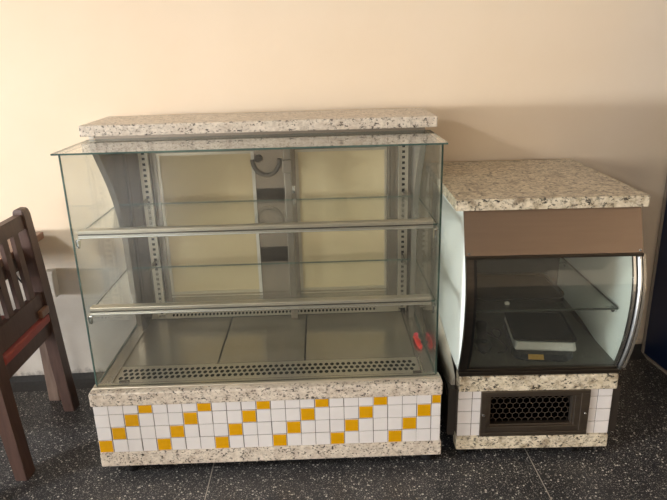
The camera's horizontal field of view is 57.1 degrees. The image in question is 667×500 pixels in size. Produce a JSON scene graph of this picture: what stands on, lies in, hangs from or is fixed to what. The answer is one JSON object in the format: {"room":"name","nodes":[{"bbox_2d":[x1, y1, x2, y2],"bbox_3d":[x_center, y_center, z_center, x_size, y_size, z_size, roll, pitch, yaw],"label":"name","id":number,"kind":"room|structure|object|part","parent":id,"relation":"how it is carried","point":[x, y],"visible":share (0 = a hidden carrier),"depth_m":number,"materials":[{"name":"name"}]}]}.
{"room":"food shop","nodes":[
{"label":"food shop","id":0,"kind":"room"},
{"bbox_2d":[0,0,666,375],"bbox_3d":[-8.673,-0.471,2.118,24.800,2.900,0.156,-2,18,-3],"label":"wall","id":1,"kind":"structure","parent":0,"point":[584,82],"depth_m":2.53,"materials":[{"name":"beige paint"}]},
{"bbox_2d":[46,269,59,297],"bbox_3d":[-1.256,0.147,2.694,0.074,0.124,0.043,-2,18,-3],"label":"power outlet","id":2,"kind":"object","parent":1,"relation":"attached to","point":[51,273],"visible":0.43,"depth_m":2.68,"materials":[{"name":"white plastic"}]},
{"bbox_3d":[-1.236,0.152,2.677,0.028,0.100,0.004,-2,18,-3],"label":"plate","id":3,"kind":"part","parent":2,"relation":"part of","materials":[{"name":"white plastic"}]},
{"bbox_2d":[9,344,646,391],"bbox_3d":[-8.637,0.922,2.456,24.419,0.042,0.077,-2,18,-3],"label":"baseboard","id":4,"kind":"structure","parent":1,"relation":"attached to","point":[29,383],"depth_m":2.84,"materials":[{"name":"grey stone"}]},
{"bbox_2d":[0,359,666,499],"bbox_3d":[-8.527,2.359,-1.683,24.800,0.120,10.400,-2,18,-1],"label":"floor","id":5,"kind":"structure","parent":0,"point":[64,448],"depth_m":2.21,"materials":[{"name":"stone"}]},
{"bbox_2d":[0,232,60,400],"bbox_3d":[-1.663,0.418,2.315,0.906,0.742,0.845,-2,18,-1],"label":"dining table","id":6,"kind":"object","parent":5,"relation":"on","point":[52,389],"visible":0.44,"depth_m":2.65,"materials":[{"name":"brown wood"}]},
{"bbox_3d":[-1.242,0.322,2.622,0.048,0.712,0.048,-2,18,-1],"label":"leg","id":7,"kind":"part","parent":6,"relation":"part of","materials":[{"name":"brown wood"}]},
{"bbox_2d":[0,207,79,480],"bbox_3d":[-1.357,0.335,2.303,0.484,0.892,0.506,-2,18,-1],"label":"dining chair","id":8,"kind":"object","parent":5,"relation":"on","point":[34,321],"visible":1,"depth_m":2.31,"materials":[{"name":"brown wood"}]},
{"bbox_3d":[-1.207,-0.049,2.185,0.032,0.057,0.385,-2,18,-1],"label":"rail","id":9,"kind":"part","parent":8,"relation":"part of","materials":[{"name":"brown wood"}]},
{"bbox_3d":[-1.163,0.398,2.096,0.106,0.892,0.064,-2,18,-1],"label":"post","id":10,"kind":"part","parent":8,"relation":"part of","materials":[{"name":"brown wood"}]},
{"bbox_3d":[-1.175,0.269,2.290,0.030,0.088,0.385,-2,18,-1],"label":"rail","id":11,"kind":"part","parent":8,"relation":"part of","materials":[{"name":"brown wood"}]},
{"bbox_3d":[-1.357,0.339,2.310,0.422,0.036,0.380,-2,18,-1],"label":"seat","id":12,"kind":"part","parent":8,"relation":"part of","materials":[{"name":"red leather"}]},
{"bbox_3d":[-1.174,0.260,2.518,0.106,0.892,0.060,-2,18,-1],"label":"post","id":13,"kind":"part","parent":8,"relation":"part of","materials":[{"name":"brown wood"}]},
{"bbox_2d":[50,108,447,470],"bbox_3d":[-0.249,0.121,2.353,1.272,1.212,0.664,-2,18,-1],"label":"display case","id":14,"kind":"object","parent":5,"relation":"on","point":[270,257],"visible":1,"depth_m":2.34,"materials":[{"name":"stone"}]},
{"bbox_3d":[-0.848,-0.004,2.318,0.006,0.811,0.616,-2,18,-1],"label":"glass","id":15,"kind":"part","parent":14,"relation":"part of","materials":[{"name":"clear glass"}]},
{"bbox_3d":[-0.835,-0.034,2.433,0.022,0.817,0.382,-2,18,-1],"label":"panel","id":16,"kind":"part","parent":14,"relation":"part of","materials":[{"name":"silver metal"}]},
{"bbox_2d":[123,317,231,366],"bbox_3d":[-0.613,0.368,2.483,0.349,0.010,0.420,-2,18,-1],"label":"tray","id":17,"kind":"object","parent":14,"relation":"on","point":[162,341],"depth_m":2.46,"materials":[{"name":"silver metal"}]},
{"bbox_3d":[-0.514,-0.107,2.594,0.376,0.600,0.006,-2,18,-1],"label":"sliding door","id":18,"kind":"part","parent":14,"relation":"part of","materials":[{"name":"plastic"}]},
{"bbox_3d":[-0.516,-0.100,2.596,0.396,0.630,0.014,-2,18,-1],"label":"door frame","id":19,"kind":"part","parent":14,"relation":"part of","materials":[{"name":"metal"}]},
{"bbox_3d":[-0.261,-0.361,2.047,1.228,0.005,0.319,-2,18,-1],"label":"glass","id":20,"kind":"part","parent":14,"relation":"part of","materials":[{"name":"clear glass"}]},
{"bbox_3d":[-0.244,0.074,2.032,1.186,0.811,0.006,-2,18,-1],"label":"glass","id":21,"kind":"part","parent":14,"relation":"part of","materials":[{"name":"clear glass"}]},
{"bbox_3d":[-0.253,-0.071,2.018,1.162,0.026,0.034,-2,18,-1],"label":"shelf rail","id":22,"kind":"part","parent":14,"relation":"part of","materials":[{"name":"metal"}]},
{"bbox_2d":[254,154,261,162],"bbox_3d":[-0.307,-0.373,2.500,0.032,0.032,0.014,-2,18,-1],"label":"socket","id":23,"kind":"object","parent":14,"relation":"attached to","point":[257,157],"depth_m":2.49,"materials":[{"name":"brown plastic"}]},
{"bbox_2d":[79,108,436,136],"bbox_3d":[-0.268,-0.489,2.332,1.272,0.039,0.324,-2,18,-1],"label":"countertop","id":24,"kind":"structure","parent":14,"relation":"on","point":[399,117],"depth_m":2.19,"materials":[{"name":"stone"}]},
{"bbox_3d":[-0.246,0.188,2.103,1.162,0.026,0.034,-2,18,-1],"label":"shelf rail","id":25,"kind":"part","parent":14,"relation":"part of","materials":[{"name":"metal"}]},
{"bbox_2d":[85,195,436,228],"bbox_3d":[-0.252,-0.130,2.210,1.178,0.007,0.413,-2,18,-1],"label":"glass shelf","id":26,"kind":"object","parent":14,"relation":"attached to","point":[420,223],"depth_m":2.01,"materials":[{"name":"clear glass"}]},
{"bbox_2d":[219,315,305,363],"bbox_3d":[-0.274,0.357,2.489,0.318,0.010,0.420,-2,18,-1],"label":"tray","id":27,"kind":"object","parent":14,"relation":"on","point":[246,339],"depth_m":2.46,"materials":[{"name":"silver metal"}]},
{"bbox_2d":[96,259,434,304],"bbox_3d":[-0.245,0.124,2.307,1.178,0.007,0.438,-2,18,-1],"label":"glass shelf","id":28,"kind":"object","parent":14,"relation":"attached to","point":[416,299],"depth_m":2.10,"materials":[{"name":"clear glass"}]},
{"bbox_3d":[-0.234,0.462,2.160,1.216,0.007,0.032,-2,18,-1],"label":"sill","id":29,"kind":"part","parent":14,"relation":"part of","materials":[{"name":"stone"}]},
{"bbox_3d":[-0.229,0.609,2.193,1.218,0.189,0.046,-2,18,-1],"label":"tile panel","id":30,"kind":"part","parent":14,"relation":"part of","materials":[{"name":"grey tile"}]},
{"bbox_3d":[-0.259,-0.105,2.604,1.168,0.817,0.040,-2,18,-1],"label":"frame","id":31,"kind":"part","parent":14,"relation":"part of","materials":[{"name":"silver metal"}]},
{"bbox_2d":[113,357,423,382],"bbox_3d":[-0.232,0.435,2.230,1.107,0.001,0.117,-2,18,-1],"label":"grille","id":32,"kind":"object","parent":14,"relation":"attached to","point":[121,374],"depth_m":2.23,"materials":[{"name":"silver metal"}]},
{"bbox_3d":[-0.248,-0.226,2.554,0.138,0.063,0.005,-2,18,-1],"label":"plate","id":33,"kind":"part","parent":14,"relation":"part of","materials":[{"name":"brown metal"}]},
{"bbox_3d":[-0.242,0.017,2.633,0.138,0.065,0.005,-2,18,-1],"label":"plate","id":34,"kind":"part","parent":14,"relation":"part of","materials":[{"name":"brown metal"}]},
{"bbox_2d":[152,306,399,318],"bbox_3d":[-0.251,0.259,2.704,1.088,0.001,0.062,-2,60,-1],"label":"grille","id":35,"kind":"object","parent":14,"relation":"attached to","point":[378,308],"depth_m":2.70,"materials":[{"name":"silver metal"}]},
{"bbox_3d":[-0.234,-0.105,2.601,0.167,0.637,0.008,-2,18,-1],"label":"panel","id":36,"kind":"part","parent":14,"relation":"part of","materials":[{"name":"silver metal"}]},
{"bbox_3d":[-0.177,-0.084,2.534,0.030,0.794,0.024,-2,18,-1],"label":"post","id":37,"kind":"part","parent":14,"relation":"part of","materials":[{"name":"silver metal"}]},
{"bbox_3d":[0.039,-0.125,2.602,0.356,0.600,0.006,-2,18,-1],"label":"sliding door","id":38,"kind":"part","parent":14,"relation":"part of","materials":[{"name":"plastic"}]},
{"bbox_3d":[0.037,-0.117,2.605,0.376,0.630,0.014,-2,18,-1],"label":"door frame","id":39,"kind":"part","parent":14,"relation":"part of","materials":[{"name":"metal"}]},
{"bbox_2d":[306,311,414,360],"bbox_3d":[0.096,0.346,2.494,0.411,0.010,0.420,-2,18,-1],"label":"tray","id":40,"kind":"object","parent":14,"relation":"on","point":[330,335],"depth_m":2.47,"materials":[{"name":"silver metal"}]},
{"bbox_2d":[413,332,422,349],"bbox_3d":[0.331,0.351,2.403,0.027,0.028,0.114,-3,18,-4],"label":"clip","id":41,"kind":"object","parent":14,"relation":"on","point":[417,340],"visible":1,"depth_m":2.38,"materials":[{"name":"plastic"}]},
{"bbox_3d":[0.326,-0.070,2.451,0.022,0.817,0.382,-2,18,-1],"label":"panel","id":42,"kind":"part","parent":14,"relation":"part of","materials":[{"name":"silver metal"}]},
{"bbox_3d":[0.344,-0.042,2.337,0.006,0.811,0.616,-2,18,-1],"label":"glass","id":43,"kind":"part","parent":14,"relation":"part of","materials":[{"name":"clear glass"}]},
{"bbox_2d":[423,159,649,453],"bbox_3d":[0.722,0.199,2.419,0.628,0.975,0.761,-1,18,0],"label":"display cabinet","id":44,"kind":"object","parent":5,"relation":"on","point":[570,222],"visible":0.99,"depth_m":2.20,"materials":[{"name":"beige stone"}]},
{"bbox_3d":[0.429,0.359,2.535,0.030,0.163,0.630,-1,18,0],"label":"plate","id":45,"kind":"part","parent":44,"relation":"part of","materials":[{"name":"clear glass"}]},
{"bbox_3d":[0.442,0.062,2.380,0.010,0.601,0.739,-1,18,0],"label":"panel","id":46,"kind":"part","parent":44,"relation":"part of","materials":[{"name":"white ceramic"}]},
{"bbox_3d":[0.490,0.586,2.236,0.083,0.185,0.040,-1,18,0],"label":"tile panel","id":47,"kind":"part","parent":44,"relation":"part of","materials":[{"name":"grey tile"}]},
{"bbox_2d":[474,320,491,353],"bbox_3d":[0.580,0.327,2.393,0.068,0.044,0.250,2,18,10],"label":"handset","id":48,"kind":"object","parent":44,"relation":"on","point":[482,343],"visible":0.99,"depth_m":2.33,"materials":[{"name":"black plastic"}]},
{"bbox_3d":[0.725,-0.054,2.713,0.556,0.601,0.035,-1,18,0],"label":"panel","id":49,"kind":"part","parent":44,"relation":"part of","materials":[{"name":"clear glass"}]},
{"bbox_2d":[477,272,564,300],"bbox_3d":[0.679,0.138,2.352,0.350,0.010,0.270,-1,18,0],"label":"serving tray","id":50,"kind":"object","parent":44,"relation":"on","point":[509,286],"visible":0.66,"depth_m":2.34,"materials":[{"name":"glass"}]},
{"bbox_2d":[479,389,590,436],"bbox_3d":[0.724,0.584,2.223,0.388,0.184,0.034,-1,18,0],"label":"vent grille","id":51,"kind":"object","parent":44,"relation":"attached to","point":[578,423],"depth_m":2.23,"materials":[{"name":"brown metal"}]},
{"bbox_3d":[0.725,0.423,2.179,0.562,0.026,0.034,-1,18,0],"label":"door rail","id":52,"kind":"part","parent":44,"relation":"part of","materials":[{"name":"brown metal"}]},
{"bbox_2d":[426,159,649,210],"bbox_3d":[0.709,-0.257,2.308,0.625,0.038,0.688,-1,18,0],"label":"countertop","id":53,"kind":"structure","parent":44,"relation":"on","point":[558,183],"depth_m":2.14,"materials":[{"name":"beige stone"}]},
{"bbox_2d":[503,311,576,361],"bbox_3d":[0.784,0.325,2.350,0.236,0.063,0.319,1,18,7],"label":"weighing scale","id":54,"kind":"object","parent":44,"relation":"on","point":[547,336],"visible":0.94,"depth_m":2.28,"materials":[{"name":"grey plastic"}]},
{"bbox_3d":[0.791,0.291,2.367,0.229,0.010,0.263,1,18,7],"label":"platter","id":55,"kind":"part","parent":54,"relation":"part of","materials":[{"name":"black plastic"}]},
{"bbox_2d":[476,258,617,312],"bbox_3d":[0.737,0.124,2.420,0.524,0.008,0.562,-1,18,0],"label":"glass shelf","id":56,"kind":"object","parent":44,"relation":"attached to","point":[583,275],"depth_m":2.27,"materials":[{"name":"clear glass"}]},
{"bbox_3d":[0.722,0.019,2.005,0.577,0.010,0.022,-1,18,0],"label":"door rail","id":57,"kind":"part","parent":44,"relation":"part of","materials":[{"name":"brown metal"}]},
{"bbox_3d":[1.025,0.345,2.530,0.030,0.163,0.630,-1,18,0],"label":"plate","id":58,"kind":"part","parent":44,"relation":"part of","materials":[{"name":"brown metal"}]},
{"bbox_3d":[1.008,0.049,2.376,0.010,0.601,0.739,-1,18,0],"label":"panel","id":59,"kind":"part","parent":44,"relation":"part of","materials":[{"name":"white ceramic"}]},
{"bbox_3d":[0.959,0.575,2.232,0.082,0.185,0.040,-1,18,0],"label":"tile panel","id":60,"kind":"part","parent":44,"relation":"part of","materials":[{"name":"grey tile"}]},
{"bbox_2d":[641,176,666,374],"bbox_3d":[1.763,-0.235,2.405,0.503,1.757,0.702,-3,18,-6],"label":"tall cabinet","id":61,"kind":"object","parent":5,"relation":"on","point":[654,343],"visible":1,"depth_m":2.83,"materials":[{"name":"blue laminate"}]}
]}

